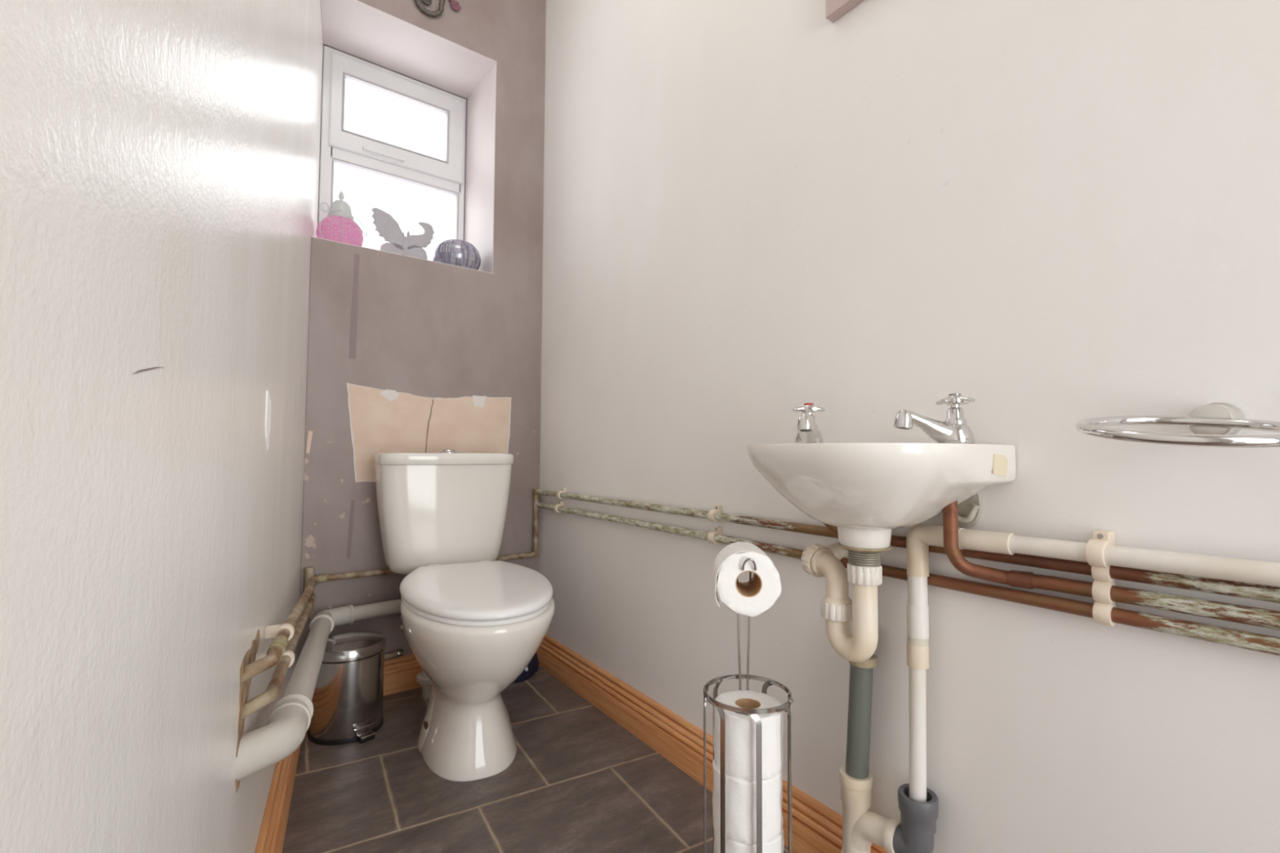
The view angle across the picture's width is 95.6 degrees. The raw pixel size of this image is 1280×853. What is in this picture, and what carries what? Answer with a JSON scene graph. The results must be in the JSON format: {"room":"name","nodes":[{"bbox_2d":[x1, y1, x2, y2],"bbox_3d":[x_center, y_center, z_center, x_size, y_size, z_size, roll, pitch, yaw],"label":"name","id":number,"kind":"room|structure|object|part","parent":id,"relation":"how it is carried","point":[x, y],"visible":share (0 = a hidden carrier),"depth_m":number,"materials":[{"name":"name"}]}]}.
{"room":"bathroom","nodes":[
{"label":"bathroom","id":0,"kind":"room"},
{"bbox_2d":[0,0,323,852],"bbox_3d":[-0.541,-0.563,0.700,0.119,2.780,3.216,2,-3,-26],"label":"wall","id":1,"kind":"structure","parent":0,"point":[160,159],"depth_m":0.41,"materials":[{"name":"beige paint"}]},
{"bbox_2d":[255,745,300,852],"bbox_3d":[-0.399,0.761,0.501,0.026,0.119,2.786,2,-3,-26],"label":"baseboard","id":2,"kind":"structure","parent":1,"relation":"attached to","point":[273,827],"depth_m":1.16,"materials":[{"name":"brown wood"}]},
{"bbox_2d":[240,566,315,719],"bbox_3d":[-0.775,0.483,1.299,0.056,0.140,1.094,1,-3,-25],"label":"copper pipe","id":3,"kind":"object","parent":1,"relation":"attached to","point":[272,692],"visible":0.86,"depth_m":0.99,"materials":[{"name":"beige metal"}]},
{"bbox_2d":[264,623,294,640],"bbox_3d":[-0.649,0.373,1.046,0.044,0.030,0.016,2,-3,-26],"label":"clip","id":4,"kind":"object","parent":1,"relation":"attached to","point":[271,631],"visible":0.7,"depth_m":1.04,"materials":[{"name":"beige plastic"}]},
{"bbox_2d":[266,649,294,667],"bbox_3d":[-0.662,0.431,1.071,0.044,0.030,0.016,2,-3,-26],"label":"clip","id":5,"kind":"object","parent":1,"relation":"attached to","point":[290,653],"visible":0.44,"depth_m":1.07,"materials":[{"name":"beige plastic"}]},
{"bbox_2d":[235,598,401,781],"bbox_3d":[-0.758,0.530,1.369,0.338,0.142,1.260,1,-3,-9],"label":"pipe","id":6,"kind":"object","parent":1,"relation":"attached to","point":[288,722],"visible":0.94,"depth_m":0.97,"materials":[{"name":"white plastic"}]},
{"bbox_2d":[241,488,539,682],"bbox_3d":[-0.751,0.343,1.564,0.564,0.265,1.477,0,-3,6],"label":"copper pipe","id":7,"kind":"object","parent":1,"relation":"attached to","point":[279,643],"visible":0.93,"depth_m":1.37,"materials":[{"name":"beige metal"}]},
{"bbox_2d":[297,0,546,659],"bbox_3d":[-0.778,-0.495,2.257,0.933,2.780,0.373,2,-3,-37],"label":"wall","id":8,"kind":"structure","parent":0,"point":[406,353],"depth_m":2.06,"materials":[{"name":"paint"}]},
{"bbox_2d":[318,44,466,240],"bbox_3d":[-0.965,-0.991,2.302,0.540,0.820,0.086,2,-3,-37],"label":"window","id":9,"kind":"structure","parent":8,"relation":"in","point":[340,147],"depth_m":2.27,"materials":[{"name":"white plastic"}]},
{"bbox_3d":[-0.952,-1.204,2.307,0.506,0.354,0.066,2,-3,-37],"label":"opening sash","id":10,"kind":"part","parent":9,"relation":"part of","materials":[{"name":"white plastic"}]},
{"bbox_2d":[384,648,403,659],"bbox_3d":[-0.841,0.756,1.910,0.117,0.029,0.026,2,-3,-37],"label":"pipe stub","id":11,"kind":"object","parent":8,"relation":"attached to","point":[399,652],"visible":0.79,"depth_m":1.92,"materials":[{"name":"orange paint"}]},
{"bbox_2d":[311,236,492,273],"bbox_3d":[-0.888,-0.585,2.134,0.604,0.002,0.300,2,-3,-37],"label":"trim","id":12,"kind":"structure","parent":8,"relation":"attached to","point":[312,237],"depth_m":1.99,"materials":[{"name":"paint"}]},
{"bbox_2d":[315,191,367,246],"bbox_3d":[-1.021,-0.701,1.986,0.151,0.216,0.148,2,-3,-37],"label":"lantern","id":13,"kind":"object","parent":12,"relation":"on","point":[340,225],"visible":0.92,"depth_m":1.94,"materials":[{"name":"pink glass"}]},
{"bbox_3d":[-1.024,-0.651,1.983,0.145,0.116,0.145,2,-3,-37],"label":"glass globe","id":14,"kind":"part","parent":13,"relation":"part of"},
{"bbox_3d":[-0.981,-0.690,1.966,0.062,0.067,0.110,-2,-3,40],"label":"handle","id":15,"kind":"part","parent":13,"relation":"part of","materials":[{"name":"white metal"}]},
{"bbox_2d":[371,207,434,259],"bbox_3d":[-0.857,-0.680,2.101,0.213,0.186,0.014,2,-3,-29],"label":"ornament","id":16,"kind":"object","parent":12,"relation":"on","point":[387,227],"visible":0.9,"depth_m":2.09,"materials":[{"name":"grey paint"}]},
{"bbox_2d":[431,239,480,270],"bbox_3d":[-0.701,-0.639,2.218,0.180,0.117,0.180,2,-3,-37],"label":"decorative ball","id":17,"kind":"object","parent":12,"relation":"on","point":[456,252],"visible":0.7,"depth_m":2.15,"materials":[{"name":"silver metal"}]},
{"bbox_2d":[383,653,422,695],"bbox_3d":[-0.713,0.831,2.007,0.807,0.108,0.024,2,-3,-37],"label":"baseboard","id":18,"kind":"structure","parent":8,"relation":"attached to","point":[400,673],"depth_m":1.93,"materials":[{"name":"brown wood"}]},
{"bbox_2d":[320,0,496,98],"bbox_3d":[-0.883,-1.410,2.171,0.604,0.002,0.300,2,-3,-37],"label":"window reveal","id":19,"kind":"structure","parent":8,"relation":"attached to","point":[357,28],"depth_m":2.16,"materials":[{"name":"paint"}]},
{"bbox_2d":[414,0,461,17],"bbox_3d":[-0.728,-1.591,2.095,0.170,0.254,0.019,2,-3,-37],"label":"scroll ornament","id":20,"kind":"object","parent":8,"relation":"attached to","point":[455,5],"visible":1,"depth_m":2.08,"materials":[{"name":"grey metal"}]},
{"bbox_2d":[448,0,461,11],"bbox_3d":[-0.689,-1.555,2.124,0.070,0.051,0.013,2,-3,-37],"label":"flower","id":21,"kind":"object","parent":20,"relation":"on","point":[455,5],"depth_m":2.13,"materials":[{"name":"pink paint"}]},
{"bbox_2d":[464,62,496,273],"bbox_3d":[-0.647,-0.988,2.335,0.002,0.828,0.300,2,-3,-37],"label":"window reveal","id":22,"kind":"structure","parent":8,"relation":"attached to","point":[481,104],"depth_m":2.31,"materials":[{"name":"paint"}]},
{"bbox_2d":[282,665,794,852],"bbox_3d":[0.278,0.840,0.277,2.568,0.050,4.754,2,-3,-37],"label":"floor","id":23,"kind":"structure","parent":0,"point":[577,780],"depth_m":1.36,"materials":[{"name":"tile"}]},
{"bbox_2d":[307,630,386,745],"bbox_3d":[-0.842,0.739,1.676,0.200,0.262,0.196,1,-3,-7],"label":"pedal bin","id":24,"kind":"object","parent":23,"relation":"on","point":[347,700],"visible":0.88,"depth_m":1.60,"materials":[{"name":"metal"}]},
{"bbox_3d":[-0.843,0.628,1.680,0.196,0.040,0.196,-2,-3,36],"label":"lid","id":25,"kind":"part","parent":24,"relation":"part of","materials":[{"name":"metal"}]},
{"bbox_2d":[416,670,431,698],"bbox_3d":[-0.686,0.803,1.907,0.090,0.155,0.090,2,-3,-37],"label":"connector","id":26,"kind":"object","parent":23,"relation":"on","point":[422,678],"visible":0.41,"depth_m":1.88,"materials":[{"name":"white plastic"}]},
{"bbox_2d":[373,448,555,781],"bbox_3d":[-0.504,0.478,1.614,0.436,0.832,0.841,2,-3,-26],"label":"toilet","id":27,"kind":"object","parent":23,"relation":"on","point":[473,621],"visible":1,"depth_m":1.49,"materials":[{"name":"white ceramic"}]},
{"bbox_3d":[-0.629,0.104,1.896,0.424,0.036,0.207,2,-3,-34],"label":"cistern lid","id":28,"kind":"part","parent":27,"relation":"part of","materials":[{"name":"white ceramic"}]},
{"bbox_3d":[-0.425,0.435,1.522,0.368,0.013,0.589,2,-3,-26],"label":"seat","id":29,"kind":"part","parent":27,"relation":"part of","materials":[{"name":"white plastic"}]},
{"bbox_3d":[-0.424,0.415,1.522,0.376,0.026,0.600,2,-3,-26],"label":"lid","id":30,"kind":"part","parent":27,"relation":"part of","materials":[{"name":"white plastic"}]},
{"bbox_2d":[512,652,538,683],"bbox_3d":[-0.451,0.809,2.053,0.192,0.160,0.110,1,-3,-23],"label":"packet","id":31,"kind":"object","parent":23,"relation":"on","point":[533,665],"visible":0.16,"depth_m":2.06,"materials":[{"name":"blue plastic"}]},
{"bbox_2d":[702,557,793,852],"bbox_3d":[0.176,0.527,0.952,0.148,0.632,0.148,0,-3,5],"label":"stand","id":32,"kind":"object","parent":23,"relation":"on","point":[752,713],"visible":0.65,"depth_m":0.91,"materials":[{"name":"silver metal"}]},
{"bbox_2d":[712,541,781,616],"bbox_3d":[0.179,0.257,0.989,0.107,0.106,0.100,0,-3,5],"label":"toilet roll","id":33,"kind":"object","parent":32,"relation":"hanging from","point":[753,598],"visible":0.96,"depth_m":0.94,"materials":[{"name":"white paper"}]},
{"bbox_3d":[0.174,0.788,0.940,0.113,0.094,0.113,2,-3,-37],"label":"toilet roll","id":34,"kind":"object","parent":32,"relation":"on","visible":0},
{"bbox_2d":[713,823,783,852],"bbox_3d":[0.176,0.693,0.946,0.113,0.094,0.113,1,-3,-22],"label":"toilet roll","id":35,"kind":"object","parent":34,"relation":"on","point":[775,846],"visible":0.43,"depth_m":0.90,"materials":[{"name":"white paper"}]},
{"bbox_2d":[712,758,782,844],"bbox_3d":[0.175,0.598,0.948,0.113,0.094,0.113,1,-3,-6],"label":"toilet roll","id":36,"kind":"object","parent":35,"relation":"on","point":[740,794],"visible":0.57,"depth_m":0.90,"materials":[{"name":"white paper"}]},
{"bbox_2d":[713,689,782,780],"bbox_3d":[0.177,0.503,0.953,0.113,0.094,0.113,0,-3,9],"label":"toilet roll","id":37,"kind":"object","parent":36,"relation":"on","point":[740,729],"visible":0.81,"depth_m":0.91,"materials":[{"name":"white paper"}]},
{"bbox_2d":[839,653,938,852],"bbox_3d":[0.425,0.599,0.997,0.079,0.496,0.173,2,-3,-30],"label":"drain pipe","id":38,"kind":"object","parent":23,"relation":"on","point":[914,833],"visible":0.83,"depth_m":1.01,"materials":[{"name":"cream plastic"},{"name":"grey plastic"},{"name":"black plastic"}]},
{"bbox_2d":[897,783,938,835],"bbox_3d":[0.453,0.625,0.946,0.060,0.053,0.060,2,-3,-37],"label":"socket","id":39,"kind":"object","parent":38,"relation":"attached to","point":[917,818],"depth_m":0.93,"materials":[{"name":"grey plastic"}]},
{"bbox_2d":[538,0,1279,852],"bbox_3d":[0.434,-0.534,1.214,0.120,2.780,2.776,2,-3,-34],"label":"wall","id":40,"kind":"structure","parent":0,"point":[1051,215],"depth_m":0.97,"materials":[{"name":"beige paint"}]},
{"bbox_2d":[553,501,564,512],"bbox_3d":[-0.295,0.292,2.109,0.033,0.041,0.018,2,-3,-34],"label":"clip","id":41,"kind":"object","parent":40,"relation":"attached to","point":[561,503],"visible":0.79,"depth_m":2.10,"materials":[{"name":"beige plastic"}]},
{"bbox_2d":[555,487,566,499],"bbox_3d":[-0.284,0.242,2.094,0.033,0.041,0.018,2,-3,-34],"label":"clip","id":42,"kind":"object","parent":40,"relation":"attached to","point":[563,489],"visible":0.77,"depth_m":2.09,"materials":[{"name":"beige plastic"}]},
{"bbox_2d":[536,634,887,852],"bbox_3d":[0.374,0.797,1.097,0.031,0.108,2.739,2,-3,-34],"label":"baseboard","id":43,"kind":"structure","parent":40,"relation":"attached to","point":[816,828],"depth_m":1.53,"materials":[{"name":"brown wood"}]},
{"bbox_2d":[707,526,722,544],"bbox_3d":[0.182,0.264,1.407,0.033,0.041,0.018,2,-3,-34],"label":"clip","id":44,"kind":"object","parent":40,"relation":"attached to","point":[717,530],"visible":0.79,"depth_m":1.40,"materials":[{"name":"beige plastic"}]},
{"bbox_2d":[707,504,722,522],"bbox_3d":[0.182,0.212,1.409,0.033,0.041,0.018,2,-3,-34],"label":"clip","id":45,"kind":"object","parent":40,"relation":"attached to","point":[717,508],"visible":0.82,"depth_m":1.40,"materials":[{"name":"beige plastic"}]},
{"bbox_2d":[826,0,864,22],"bbox_3d":[0.480,-0.979,1.040,0.023,0.306,0.343,2,-3,-34],"label":"wall plaque","id":46,"kind":"object","parent":40,"relation":"attached to","point":[835,9],"visible":1,"depth_m":1.15,"materials":[{"name":"pink paint"}]},
{"bbox_2d":[746,442,1015,572],"bbox_3d":[0.354,0.130,0.936,0.301,0.203,0.360,2,-3,-37],"label":"basin","id":47,"kind":"object","parent":40,"relation":"attached to","point":[866,491],"visible":1,"depth_m":0.84,"materials":[{"name":"white ceramic"}]},
{"bbox_2d":[792,403,824,443],"bbox_3d":[0.298,-0.004,1.051,0.053,0.082,0.121,-1,-3,30],"label":"tap","id":48,"kind":"object","parent":47,"relation":"on","point":[808,432],"visible":0.98,"depth_m":1.05,"materials":[{"name":"silver metal"}]},
{"bbox_3d":[0.302,0.009,1.047,0.036,0.057,0.098,-1,-3,21],"label":"spout","id":49,"kind":"part","parent":48,"relation":"part of","materials":[{"name":"silver metal"}]},
{"bbox_3d":[0.315,-0.033,1.082,0.047,0.015,0.047,-2,-3,40],"label":"cross handle","id":50,"kind":"part","parent":48,"relation":"part of","materials":[{"name":"silver metal"}]},
{"bbox_2d":[800,542,882,662],"bbox_3d":[0.342,0.301,1.029,0.108,0.181,0.225,0,-3,3],"label":"trap","id":51,"kind":"object","parent":47,"relation":"attached to","point":[837,609],"visible":0.98,"depth_m":0.96,"materials":[{"name":"beige plastic"}]},
{"bbox_2d":[837,542,891,552],"bbox_3d":[0.366,0.197,0.947,0.082,0.007,0.082,2,-3,-37],"label":"washer","id":52,"kind":"object","parent":47,"relation":"in","point":[851,547],"depth_m":0.91,"materials":[{"name":"white plastic"}]},
{"bbox_3d":[0.354,0.096,0.938,0.301,0.134,0.360,2,-3,-37],"label":"bowl","id":53,"kind":"part","parent":47,"relation":"part of","materials":[{"name":"white ceramic"}]},
{"bbox_2d":[893,393,975,444],"bbox_3d":[0.452,-0.010,0.897,0.121,0.082,0.053,0,-3,7],"label":"tap","id":54,"kind":"object","parent":47,"relation":"on","point":[954,428],"visible":0.98,"depth_m":0.88,"materials":[{"name":"silver metal"}]},
{"bbox_3d":[0.450,0.003,0.891,0.098,0.057,0.036,0,-3,-2],"label":"spout","id":55,"kind":"part","parent":54,"relation":"part of","materials":[{"name":"silver metal"}]},
{"bbox_3d":[0.485,-0.041,0.895,0.047,0.015,0.047,0,-3,17],"label":"cross handle","id":56,"kind":"part","parent":54,"relation":"part of","materials":[{"name":"silver metal"}]},
{"bbox_2d":[536,502,1279,656],"bbox_3d":[0.372,0.261,1.125,0.020,0.026,2.730,2,-3,-34],"label":"copper pipe","id":57,"kind":"object","parent":40,"relation":"attached to","point":[1259,642],"visible":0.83,"depth_m":0.82,"materials":[{"name":"metal"}]},
{"bbox_2d":[536,488,1279,603],"bbox_3d":[0.354,0.159,1.116,0.070,0.117,2.730,2,-3,-34],"label":"copper pipe","id":58,"kind":"object","parent":40,"relation":"attached to","point":[1228,588],"visible":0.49,"depth_m":0.83,"materials":[{"name":"metal"}]},
{"bbox_2d":[957,492,982,528],"bbox_3d":[0.518,0.122,0.927,0.022,0.080,0.052,2,-3,-34],"label":"wall bracket","id":59,"kind":"object","parent":40,"relation":"attached to","point":[969,513],"visible":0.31,"depth_m":0.92,"materials":[{"name":"white metal"}]},
{"bbox_2d":[906,524,1279,801],"bbox_3d":[0.788,0.370,0.482,0.037,0.465,1.187,2,-3,-35],"label":"pipe","id":60,"kind":"object","parent":40,"relation":"attached to","point":[919,537],"visible":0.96,"depth_m":0.88,"materials":[{"name":"white plastic"}]},
{"bbox_2d":[1085,529,1115,568],"bbox_3d":[0.609,0.162,0.767,0.050,0.046,0.018,2,-3,-34],"label":"clip","id":61,"kind":"object","parent":40,"relation":"attached to","point":[1095,548],"visible":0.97,"depth_m":0.76,"materials":[{"name":"beige plastic"}]},
{"bbox_2d":[1091,564,1115,582],"bbox_3d":[0.616,0.190,0.770,0.033,0.031,0.018,2,-3,-34],"label":"clip","id":62,"kind":"object","parent":40,"relation":"attached to","point":[1101,574],"visible":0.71,"depth_m":0.76,"materials":[{"name":"beige plastic"}]},
{"bbox_2d":[1092,580,1115,604],"bbox_3d":[0.616,0.219,0.769,0.033,0.031,0.018,2,-3,-34],"label":"clip","id":63,"kind":"object","parent":40,"relation":"attached to","point":[1100,589],"visible":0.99,"depth_m":0.76,"materials":[{"name":"beige plastic"}]},
{"bbox_2d":[1092,601,1116,626],"bbox_3d":[0.616,0.247,0.768,0.033,0.031,0.018,2,-3,-34],"label":"clip","id":64,"kind":"object","parent":40,"relation":"attached to","point":[1101,612],"visible":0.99,"depth_m":0.76,"materials":[{"name":"beige plastic"}]},
{"bbox_2d":[942,500,1279,630],"bbox_3d":[0.822,0.142,0.463,0.065,0.154,1.122,2,-3,-37],"label":"copper pipe","id":65,"kind":"object","parent":40,"relation":"attached to","point":[1261,617],"visible":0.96,"depth_m":0.76,"materials":[{"name":"metal"}]},
{"bbox_2d":[1075,402,1279,447],"bbox_3d":[0.599,-0.004,0.631,0.231,0.056,0.191,2,-3,-37],"label":"towel ring","id":66,"kind":"object","parent":40,"relation":"attached to","point":[1213,424],"visible":1,"depth_m":0.64,"materials":[{"name":"silver metal"}]},
{"bbox_3d":[0.675,-0.007,0.681,0.050,0.043,0.043,2,-3,-37],"label":"wall post","id":67,"kind":"part","parent":66,"relation":"part of","materials":[{"name":"silver metal"}]}
]}

